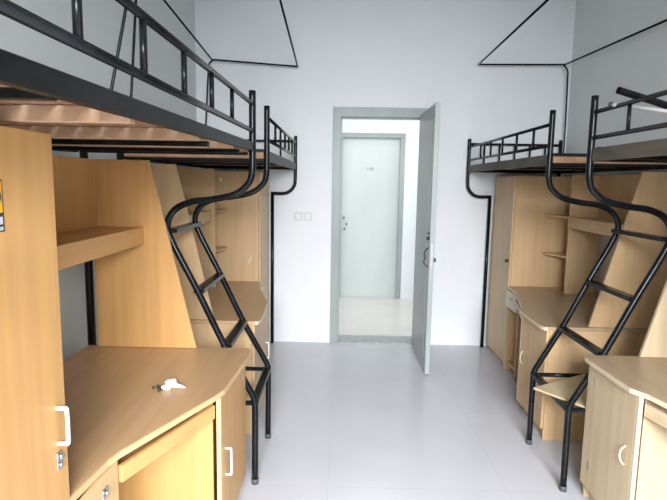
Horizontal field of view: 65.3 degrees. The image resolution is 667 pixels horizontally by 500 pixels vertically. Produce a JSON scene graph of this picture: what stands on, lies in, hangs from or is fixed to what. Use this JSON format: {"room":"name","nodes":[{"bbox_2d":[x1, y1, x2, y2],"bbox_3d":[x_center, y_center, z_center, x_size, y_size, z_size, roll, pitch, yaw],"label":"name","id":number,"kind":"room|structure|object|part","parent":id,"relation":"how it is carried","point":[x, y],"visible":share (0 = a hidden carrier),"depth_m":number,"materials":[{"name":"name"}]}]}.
{"room":"dormitory","nodes":[
{"label":"dormitory","id":0,"kind":"room"},
{"bbox_2d":[0,0,196,360],"bbox_3d":[-1.523,-0.267,1.336,0.200,3.450,7.877,1,7,1],"label":"wall","id":1,"kind":"structure","parent":0,"point":[102,19],"depth_m":3.07,"materials":[{"name":"white paint"}]},
{"bbox_2d":[342,119,419,298],"bbox_3d":[0.599,-0.795,7.480,7.400,3.000,0.150,1,7,1],"label":"wall","id":2,"kind":"structure","parent":0,"point":[410,128],"depth_m":7.37,"materials":[{"name":"white paint"}]},
{"bbox_2d":[340,137,400,296],"bbox_3d":[0.520,-0.449,7.485,0.815,2.290,0.070,1,7,1],"label":"door","id":3,"kind":"structure","parent":2,"relation":"in","point":[370,166],"depth_m":7.48,"materials":[{"name":"grey paint"}]},
{"bbox_2d":[339,133,405,298],"bbox_3d":[0.518,-0.474,7.479,0.953,2.360,0.096,1,7,1],"label":"trim","id":4,"kind":"structure","parent":2,"relation":"attached to","point":[359,135],"depth_m":7.38,"materials":[{"name":"grey paint"}]},
{"bbox_2d":[195,0,575,345],"bbox_3d":[0.465,-0.750,5.349,4.068,3.450,0.260,1,7,1],"label":"wall","id":5,"kind":"structure","parent":0,"point":[349,53],"depth_m":5.12,"materials":[{"name":"white paint"}]},
{"bbox_2d":[294,212,301,220],"bbox_3d":[-0.359,-0.339,5.276,0.086,0.086,0.012,1,7,1],"label":"light switch","id":6,"kind":"object","parent":5,"relation":"attached to","point":[297,215],"visible":1,"depth_m":5.27,"materials":[{"name":"plastic"}]},
{"bbox_2d":[304,212,311,220],"bbox_3d":[-0.259,-0.337,5.275,0.086,0.086,0.012,1,7,1],"label":"light switch","id":7,"kind":"object","parent":5,"relation":"attached to","point":[307,216],"visible":1,"depth_m":5.27,"materials":[{"name":"plastic"}]},
{"bbox_2d":[337,335,411,343],"bbox_3d":[0.443,0.956,5.569,0.895,0.008,0.260,1,7,1],"label":"trim","id":8,"kind":"structure","parent":5,"relation":"attached to","point":[341,338],"depth_m":5.55,"materials":[{"name":"grey stone"}]},
{"bbox_2d":[330,107,428,342],"bbox_3d":[0.464,-0.218,5.327,0.973,2.401,0.118,1,7,1],"label":"trim","id":9,"kind":"structure","parent":5,"relation":"attached to","point":[339,113],"depth_m":5.21,"materials":[{"name":"grey paint"}]},
{"bbox_2d":[412,102,439,373],"bbox_3d":[0.836,-0.116,4.830,0.107,2.313,0.872,1,7,1],"label":"door","id":10,"kind":"structure","parent":5,"relation":"in","point":[430,119],"depth_m":4.60,"materials":[{"name":"grey paint"}]},
{"bbox_3d":[0.820,-0.107,4.830,0.004,2.080,0.630,1,7,1],"label":"panel","id":11,"kind":"part","parent":10,"relation":"part of","materials":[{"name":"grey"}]},
{"bbox_3d":[0.834,0.067,4.417,0.026,0.240,0.006,1,7,1],"label":"lock plate","id":12,"kind":"part","parent":10,"relation":"part of","materials":[{"name":"metal"}]},
{"bbox_2d":[237,296,590,499],"bbox_3d":[0.505,1.385,2.668,7.400,0.100,10.153,1,7,1],"label":"floor","id":13,"kind":"structure","parent":0,"point":[350,421],"depth_m":3.57,"materials":[{"name":"tile"}]},
{"bbox_2d":[0,126,70,499],"bbox_3d":[-1.015,0.612,1.157,0.637,1.768,0.548,1,7,1],"label":"wardrobe","id":14,"kind":"object","parent":13,"relation":"on","point":[35,437],"visible":1,"depth_m":1.24,"materials":[{"name":"brown wood"}]},
{"bbox_2d":[0,179,3,214],"bbox_3d":[-0.716,-0.104,1.045,0.006,0.076,0.162,1,7,1],"label":"warning sticker","id":15,"kind":"object","parent":14,"relation":"attached to","point":[1,194],"visible":1,"depth_m":1.12,"materials":[{"name":"yellow"}]},
{"bbox_2d":[0,215,4,231],"bbox_3d":[-0.718,-0.048,1.052,0.002,0.035,0.162,1,7,1],"label":"label sticker","id":16,"kind":"object","parent":14,"relation":"attached to","point":[2,226],"visible":1,"depth_m":1.12,"materials":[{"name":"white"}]},
{"bbox_3d":[-0.708,0.462,1.364,0.033,0.111,0.011,1,7,1],"label":"handle","id":17,"kind":"part","parent":14,"relation":"part of","materials":[{"name":"white plastic"}]},
{"bbox_2d":[0,0,253,344],"bbox_3d":[-0.887,0.363,1.771,0.930,2.110,2.130,1,7,1],"label":"bed","id":18,"kind":"object","parent":13,"relation":"on","point":[82,116],"visible":0.96,"depth_m":1.17,"materials":[{"name":"black paint"}]},
{"bbox_3d":[-1.318,0.222,2.811,0.041,2.110,0.042,1,7,1],"label":"leg","id":19,"kind":"part","parent":18,"relation":"part of","materials":[{"name":"black paint"}]},
{"bbox_2d":[110,8,126,89],"bbox_3d":[-1.210,-0.924,1.757,0.202,0.948,1.660,3,7,12],"label":"frame","id":20,"kind":"object","parent":18,"relation":"attached to","point":[125,10],"visible":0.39,"depth_m":2.53,"materials":[{"name":"black paint"}]},
{"bbox_3d":[-0.425,-0.458,1.620,0.022,0.054,2.010,1,7,1],"label":"rail","id":21,"kind":"part","parent":18,"relation":"part of","materials":[{"name":"black metal"}]},
{"bbox_3d":[-0.423,-0.590,1.603,0.022,0.054,2.010,1,7,1],"label":"rail","id":22,"kind":"part","parent":18,"relation":"part of","materials":[{"name":"black paint"}]},
{"bbox_2d":[63,345,250,499],"bbox_3d":[-0.882,0.985,2.155,0.874,0.780,1.336,1,7,1],"label":"desk","id":23,"kind":"object","parent":13,"relation":"on","point":[131,440],"visible":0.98,"depth_m":2.23,"materials":[{"name":"brown wood"}]},
{"bbox_3d":[-0.715,0.769,1.580,0.018,0.143,0.250,1,7,1],"label":"drawer","id":24,"kind":"part","parent":23,"relation":"part of","materials":[{"name":"beige wood"}]},
{"bbox_2d":[52,155,196,347],"bbox_3d":[-0.982,0.112,2.040,0.518,0.973,1.326,1,7,1],"label":"hutch","id":25,"kind":"object","parent":23,"relation":"on","point":[108,212],"visible":0.59,"depth_m":2.66,"materials":[{"name":"brown wood"}]},
{"bbox_3d":[-1.217,-0.194,2.155,0.010,0.403,0.989,1,7,1],"label":"panel","id":26,"kind":"part","parent":25,"relation":"part of","materials":[{"name":"brown wood"}]},
{"bbox_2d":[56,226,137,244],"bbox_3d":[-1.104,-0.049,2.172,0.220,0.017,0.989,1,7,1],"label":"shelf","id":27,"kind":"object","parent":25,"relation":"attached to","point":[73,235],"depth_m":2.31,"materials":[{"name":"brown wood"}]},
{"bbox_3d":[-0.973,0.029,2.689,0.518,0.973,0.019,1,7,1],"label":"panel","id":28,"kind":"part","parent":25,"relation":"part of","materials":[{"name":"brown wood"}]},
{"bbox_2d":[152,384,161,391],"bbox_3d":[-0.737,0.582,2.187,0.062,0.015,0.030,7,10,41],"label":"trinket","id":29,"kind":"object","parent":23,"relation":"on","point":[157,385],"visible":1,"depth_m":2.19,"materials":[{"name":"metal"}]},
{"bbox_2d":[118,405,214,481],"bbox_3d":[-0.755,0.704,1.948,0.510,0.059,0.489,1,7,1],"label":"keyboard tray","id":30,"kind":"object","parent":23,"relation":"on","point":[139,458],"depth_m":1.90,"materials":[{"name":"brown wood"}]},
{"bbox_2d":[161,378,185,389],"bbox_3d":[-0.675,0.568,2.205,0.100,0.038,0.053,1,7,1],"label":"crumpled tissue","id":31,"kind":"object","parent":23,"relation":"on","point":[169,383],"visible":1,"depth_m":2.19,"materials":[{"name":"white paper"}]},
{"bbox_3d":[-0.464,0.939,2.311,0.029,0.135,0.010,1,7,1],"label":"handle","id":32,"kind":"part","parent":23,"relation":"part of","materials":[{"name":"white plastic"}]},
{"bbox_3d":[-0.484,0.917,2.517,0.018,0.668,0.556,1,7,1],"label":"cabinet door","id":33,"kind":"part","parent":23,"relation":"part of","materials":[{"name":"brown wood"}]},
{"bbox_2d":[116,118,296,342],"bbox_3d":[-0.852,0.044,4.260,0.929,2.110,2.074,1,7,1],"label":"bed","id":34,"kind":"object","parent":13,"relation":"on","point":[277,162],"visible":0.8,"depth_m":3.97,"materials":[{"name":"black paint"}]},
{"bbox_3d":[-1.312,0.165,3.254,0.034,2.110,0.035,1,7,1],"label":"leg","id":35,"kind":"part","parent":34,"relation":"part of","materials":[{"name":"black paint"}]},
{"bbox_2d":[130,0,297,124],"bbox_3d":[-0.831,-1.358,4.075,0.952,1.238,1.970,1,7,1],"label":"frame","id":36,"kind":"object","parent":34,"relation":"on","point":[135,1],"visible":0.59,"depth_m":4.33,"materials":[{"name":"black paint"}]},
{"bbox_3d":[-1.198,-1.223,3.126,0.087,1.201,0.017,1,7,1],"label":"upright rod","id":37,"kind":"part","parent":36,"relation":"part of","materials":[{"name":"black paint"}]},
{"bbox_3d":[-1.221,-1.356,5.066,0.116,0.969,0.017,1,7,1],"label":"upright rod","id":38,"kind":"part","parent":36,"relation":"part of","materials":[{"name":"black paint"}]},
{"bbox_3d":[-0.824,-1.806,4.018,0.952,0.334,1.970,1,7,1],"label":"frame rod","id":39,"kind":"part","parent":36,"relation":"part of","materials":[{"name":"black paint"}]},
{"bbox_3d":[-0.821,-1.083,5.142,0.893,0.023,0.023,1,7,1],"label":"rail","id":40,"kind":"part","parent":34,"relation":"part of","materials":[{"name":"black metal"}]},
{"bbox_3d":[-0.624,0.191,5.302,0.037,1.560,0.038,1,7,1],"label":"leg","id":41,"kind":"part","parent":34,"relation":"part of","materials":[{"name":"black paint"}]},
{"bbox_3d":[-0.391,-0.800,4.159,0.022,0.022,2.010,1,7,1],"label":"rail","id":42,"kind":"part","parent":34,"relation":"part of","materials":[{"name":"black paint"}]},
{"bbox_3d":[-0.388,-0.932,4.142,0.022,0.022,2.010,1,7,1],"label":"rail","id":43,"kind":"part","parent":34,"relation":"part of","materials":[{"name":"black metal"}]},
{"bbox_3d":[-0.482,-0.837,5.168,0.242,0.583,0.033,1,7,1],"label":"hooked post","id":44,"kind":"part","parent":34,"relation":"part of","materials":[{"name":"black metal"}]},
{"bbox_2d":[165,90,270,484],"bbox_3d":[-0.640,0.208,3.008,0.490,2.110,0.559,1,7,1],"label":"ladder","id":45,"kind":"object","parent":13,"relation":"on","point":[255,395],"visible":0.93,"depth_m":2.85,"materials":[{"name":"black metal"}]},
{"bbox_3d":[-0.636,0.169,3.265,0.490,2.098,0.035,1,7,1],"label":"rail","id":46,"kind":"part","parent":45,"relation":"part of","materials":[{"name":"black metal"}]},
{"bbox_2d":[190,281,268,433],"bbox_3d":[-0.911,0.745,4.054,0.884,0.769,1.352,1,7,1],"label":"desk","id":47,"kind":"object","parent":13,"relation":"on","point":[249,296],"visible":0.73,"depth_m":3.52,"materials":[{"name":"brown wood"}]},
{"bbox_2d":[151,164,227,319],"bbox_3d":[-1.012,-0.129,3.947,0.524,0.985,1.342,1,7,1],"label":"hutch","id":48,"kind":"object","parent":47,"relation":"on","point":[174,185],"visible":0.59,"depth_m":3.33,"materials":[{"name":"brown wood"}]},
{"bbox_3d":[-1.255,-0.401,3.764,0.010,0.408,1.000,1,7,1],"label":"panel","id":49,"kind":"part","parent":48,"relation":"part of","materials":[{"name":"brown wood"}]},
{"bbox_2d":[188,210,204,214],"bbox_3d":[-1.140,-0.254,3.781,0.223,0.017,1.000,1,7,1],"label":"shelf","id":50,"kind":"object","parent":48,"relation":"attached to","point":[202,212],"depth_m":4.04,"materials":[{"name":"brown wood"}]},
{"bbox_3d":[-1.123,-0.177,4.305,0.292,0.985,0.018,1,7,1],"label":"divider panel","id":51,"kind":"part","parent":48,"relation":"part of","materials":[{"name":"brown wood"}]},
{"bbox_2d":[215,209,227,211],"bbox_3d":[-1.097,-0.338,4.447,0.336,0.016,0.299,1,7,1],"label":"corner shelf","id":52,"kind":"object","parent":48,"relation":"attached to","point":[216,210],"depth_m":4.46,"materials":[{"name":"brown wood"}]},
{"bbox_2d":[216,246,227,251],"bbox_3d":[-1.102,-0.009,4.490,0.336,0.016,0.299,1,7,1],"label":"corner shelf","id":53,"kind":"object","parent":48,"relation":"attached to","point":[218,248],"depth_m":4.53,"materials":[{"name":"brown wood"}]},
{"bbox_3d":[-0.519,0.774,3.672,0.018,0.660,0.562,1,7,1],"label":"cabinet door","id":54,"kind":"part","parent":47,"relation":"part of","materials":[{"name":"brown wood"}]},
{"bbox_2d":[215,171,268,341],"bbox_3d":[-0.996,0.140,4.926,0.693,1.744,0.582,1,7,1],"label":"wardrobe","id":55,"kind":"object","parent":13,"relation":"on","point":[244,228],"visible":0.39,"depth_m":4.63,"materials":[{"name":"brown wood"}]},
{"bbox_3d":[-1.009,0.172,4.674,0.673,1.744,0.018,1,7,1],"label":"panel","id":56,"kind":"part","parent":55,"relation":"part of","materials":[{"name":"brown wood"}]},
{"bbox_3d":[-0.658,0.115,4.932,0.018,1.680,0.550,1,7,1],"label":"door","id":57,"kind":"part","parent":55,"relation":"part of","materials":[{"name":"brown wood"}]},
{"bbox_2d":[487,176,571,362],"bbox_3d":[1.895,0.191,4.907,0.708,1.744,0.554,1,7,1],"label":"wardrobe","id":58,"kind":"object","parent":13,"relation":"on","point":[522,231],"visible":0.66,"depth_m":4.62,"materials":[{"name":"brown wood"}]},
{"bbox_3d":[1.576,0.155,4.907,0.018,1.680,0.550,1,7,1],"label":"door","id":59,"kind":"part","parent":58,"relation":"part of","materials":[{"name":"brown wood"}]},
{"bbox_3d":[1.914,0.226,4.641,0.663,1.744,0.018,1,7,1],"label":"panel","id":60,"kind":"part","parent":58,"relation":"part of","materials":[{"name":"brown wood"}]},
{"bbox_2d":[466,123,666,347],"bbox_3d":[1.756,0.091,4.230,0.929,2.110,2.074,1,7,1],"label":"bed","id":61,"kind":"object","parent":13,"relation":"on","point":[563,163],"visible":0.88,"depth_m":3.99,"materials":[{"name":"black paint"}]},
{"bbox_3d":[1.439,-0.802,5.147,0.242,0.583,0.033,1,7,1],"label":"hooked post","id":62,"kind":"part","parent":61,"relation":"part of","materials":[{"name":"black paint"}]},
{"bbox_3d":[1.546,0.230,5.278,0.037,1.560,0.038,1,7,1],"label":"leg","id":63,"kind":"part","parent":61,"relation":"part of","materials":[{"name":"black paint"}]},
{"bbox_3d":[1.323,-0.759,4.141,0.022,0.022,2.010,1,7,1],"label":"rail","id":64,"kind":"part","parent":61,"relation":"part of","materials":[{"name":"black metal"}]},
{"bbox_3d":[1.325,-0.884,4.125,0.022,0.022,2.010,1,7,1],"label":"rail","id":65,"kind":"part","parent":61,"relation":"part of","materials":[{"name":"black metal"}]},
{"bbox_3d":[1.786,-1.035,5.112,0.893,0.023,0.023,1,7,1],"label":"rail","id":66,"kind":"part","parent":61,"relation":"part of","materials":[{"name":"black metal"}]},
{"bbox_3d":[2.215,-0.030,5.235,0.034,2.110,0.035,1,7,1],"label":"leg","id":67,"kind":"part","parent":61,"relation":"part of","materials":[{"name":"black paint"}]},
{"bbox_2d":[478,0,666,152],"bbox_3d":[1.794,-1.179,4.063,0.945,0.974,1.969,1,7,1],"label":"frame","id":68,"kind":"object","parent":61,"relation":"on","point":[545,1],"visible":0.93,"depth_m":4.52,"materials":[{"name":"black paint"}]},
{"bbox_3d":[2.221,-1.292,5.027,0.074,0.966,0.017,1,7,1],"label":"upright rod","id":69,"kind":"part","parent":68,"relation":"part of","materials":[{"name":"black paint"}]},
{"bbox_3d":[1.802,-1.631,4.005,0.945,0.062,1.969,1,7,1],"label":"frame rod","id":70,"kind":"part","parent":68,"relation":"part of","materials":[{"name":"black paint"}]},
{"bbox_2d":[503,286,648,440],"bbox_3d":[1.776,0.794,4.024,0.884,0.769,1.352,1,7,1],"label":"desk","id":71,"kind":"object","parent":13,"relation":"on","point":[534,315],"visible":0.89,"depth_m":3.48,"materials":[{"name":"brown wood"}]},
{"bbox_3d":[1.544,0.441,4.511,0.018,0.144,0.298,1,7,1],"label":"drawer","id":72,"kind":"part","parent":71,"relation":"part of","materials":[{"name":"beige wood"}]},
{"bbox_2d":[515,300,521,317],"bbox_3d":[1.621,0.482,4.076,0.445,0.059,0.563,1,7,1],"label":"keyboard tray","id":73,"kind":"object","parent":71,"relation":"on","point":[517,306],"depth_m":4.19,"materials":[{"name":"brown wood"}]},
{"bbox_3d":[1.374,0.816,3.595,0.018,0.660,0.448,1,7,1],"label":"cabinet door","id":74,"kind":"part","parent":71,"relation":"part of","materials":[{"name":"brown wood"}]},
{"bbox_2d":[543,172,666,327],"bbox_3d":[1.907,-0.076,3.914,0.524,0.985,1.342,1,7,1],"label":"hutch","id":75,"kind":"object","parent":71,"relation":"on","point":[632,258],"visible":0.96,"depth_m":3.30,"materials":[{"name":"brown wood"}]},
{"bbox_2d":[543,252,565,257],"bbox_3d":[2.007,0.047,4.454,0.332,0.016,0.299,1,7,1],"label":"corner shelf","id":76,"kind":"object","parent":75,"relation":"attached to","point":[558,254],"depth_m":4.50,"materials":[{"name":"brown wood"}]},
{"bbox_2d":[545,215,568,218],"bbox_3d":[2.012,-0.281,4.412,0.332,0.016,0.299,1,7,1],"label":"corner shelf","id":77,"kind":"object","parent":75,"relation":"attached to","point":[558,216],"depth_m":4.44,"materials":[{"name":"brown wood"}]},
{"bbox_3d":[2.050,-0.119,4.269,0.247,0.985,0.018,1,7,1],"label":"divider panel","id":78,"kind":"part","parent":75,"relation":"part of","materials":[{"name":"brown wood"}]},
{"bbox_2d":[574,217,624,224],"bbox_3d":[2.035,-0.196,3.745,0.223,0.017,1.000,1,7,1],"label":"shelf","id":79,"kind":"object","parent":75,"relation":"attached to","point":[578,220],"depth_m":3.93,"materials":[{"name":"brown wood"}]},
{"bbox_3d":[2.154,-0.338,3.725,0.010,0.408,1.000,1,7,1],"label":"panel","id":80,"kind":"part","parent":75,"relation":"part of","materials":[{"name":"brown wood"}]},
{"bbox_3d":[1.898,0.008,3.258,0.524,0.985,0.019,1,7,1],"label":"panel","id":81,"kind":"part","parent":75,"relation":"part of","materials":[{"name":"brown wood"}]},
{"bbox_2d":[526,95,666,491],"bbox_3d":[1.509,0.247,2.984,0.490,2.110,0.559,1,7,1],"label":"ladder","id":82,"kind":"object","parent":13,"relation":"on","point":[568,407],"visible":0.95,"depth_m":2.85,"materials":[{"name":"black paint"}]},
{"bbox_2d":[534,374,587,408],"bbox_3d":[1.472,0.817,3.021,0.500,0.012,0.343,-3,8,-30],"label":"plywood board","id":83,"kind":"object","parent":82,"relation":"on","point":[563,389],"visible":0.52,"depth_m":3.02,"materials":[{"name":"beige wood"}]},
{"bbox_3d":[1.513,0.208,3.241,0.490,2.098,0.035,1,7,1],"label":"rail","id":84,"kind":"part","parent":82,"relation":"part of","materials":[{"name":"black metal"}]},
{"bbox_2d":[580,355,666,499],"bbox_3d":[1.730,1.032,2.126,0.874,0.780,1.336,1,7,1],"label":"desk","id":85,"kind":"object","parent":13,"relation":"on","point":[624,450],"visible":1,"depth_m":2.43,"materials":[{"name":"brown wood"}]},
{"bbox_3d":[1.344,0.943,2.552,0.018,0.668,0.443,1,7,1],"label":"cabinet door","id":86,"kind":"part","parent":85,"relation":"part of","materials":[{"name":"brown wood"}]},
{"bbox_3d":[1.323,0.939,2.384,0.029,0.101,0.010,4,8,22],"label":"handle","id":87,"kind":"part","parent":85,"relation":"part of","materials":[{"name":"white plastic"}]},
{"bbox_2d":[639,280,666,357],"bbox_3d":[1.859,0.164,2.008,0.518,0.973,1.326,1,7,1],"label":"hutch","id":88,"kind":"object","parent":85,"relation":"on","point":[655,342],"visible":1,"depth_m":2.70,"materials":[{"name":"brown wood"}]},
{"bbox_2d":[644,403,666,428],"bbox_3d":[1.574,0.736,2.000,0.440,0.059,0.557,1,7,1],"label":"keyboard tray","id":89,"kind":"object","parent":85,"relation":"on","point":[651,412],"depth_m":2.21,"materials":[{"name":"brown wood"}]},
{"bbox_2d":[592,89,666,162],"bbox_3d":[1.722,0.414,1.716,0.929,2.110,2.074,1,7,1],"label":"bed","id":90,"kind":"object","parent":13,"relation":"on","point":[651,151],"visible":1,"depth_m":2.28,"materials":[{"name":"black paint"}]},
{"bbox_3d":[1.288,-0.432,1.600,0.022,0.022,2.010,1,7,1],"label":"rail","id":91,"kind":"part","parent":90,"relation":"part of","materials":[{"name":"black metal"}]},
{"bbox_3d":[1.290,-0.557,1.584,0.022,0.022,2.010,1,7,1],"label":"rail","id":92,"kind":"part","parent":90,"relation":"part of","materials":[{"name":"black metal"}]},
{"bbox_2d":[608,102,666,113],"bbox_3d":[1.575,-0.554,2.164,0.791,0.188,0.021,7,9,39],"label":"pipe","id":93,"kind":"object","parent":90,"relation":"on","point":[611,104],"visible":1,"depth_m":2.31,"materials":[{"name":"metal"}]},
{"bbox_2d":[616,87,666,108],"bbox_3d":[1.619,-0.592,2.296,0.773,0.232,0.031,1,7,-3],"label":"pipe","id":94,"kind":"object","parent":90,"relation":"on","point":[622,91],"visible":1,"depth_m":2.26,"materials":[{"name":"black metal"}]},
{"bbox_2d":[563,0,666,293],"bbox_3d":[2.344,-0.197,1.292,0.200,3.450,7.877,1,7,1],"label":"wall","id":95,"kind":"structure","parent":0,"point":[638,63],"depth_m":4.26,"materials":[{"name":"white paint"}]}
]}

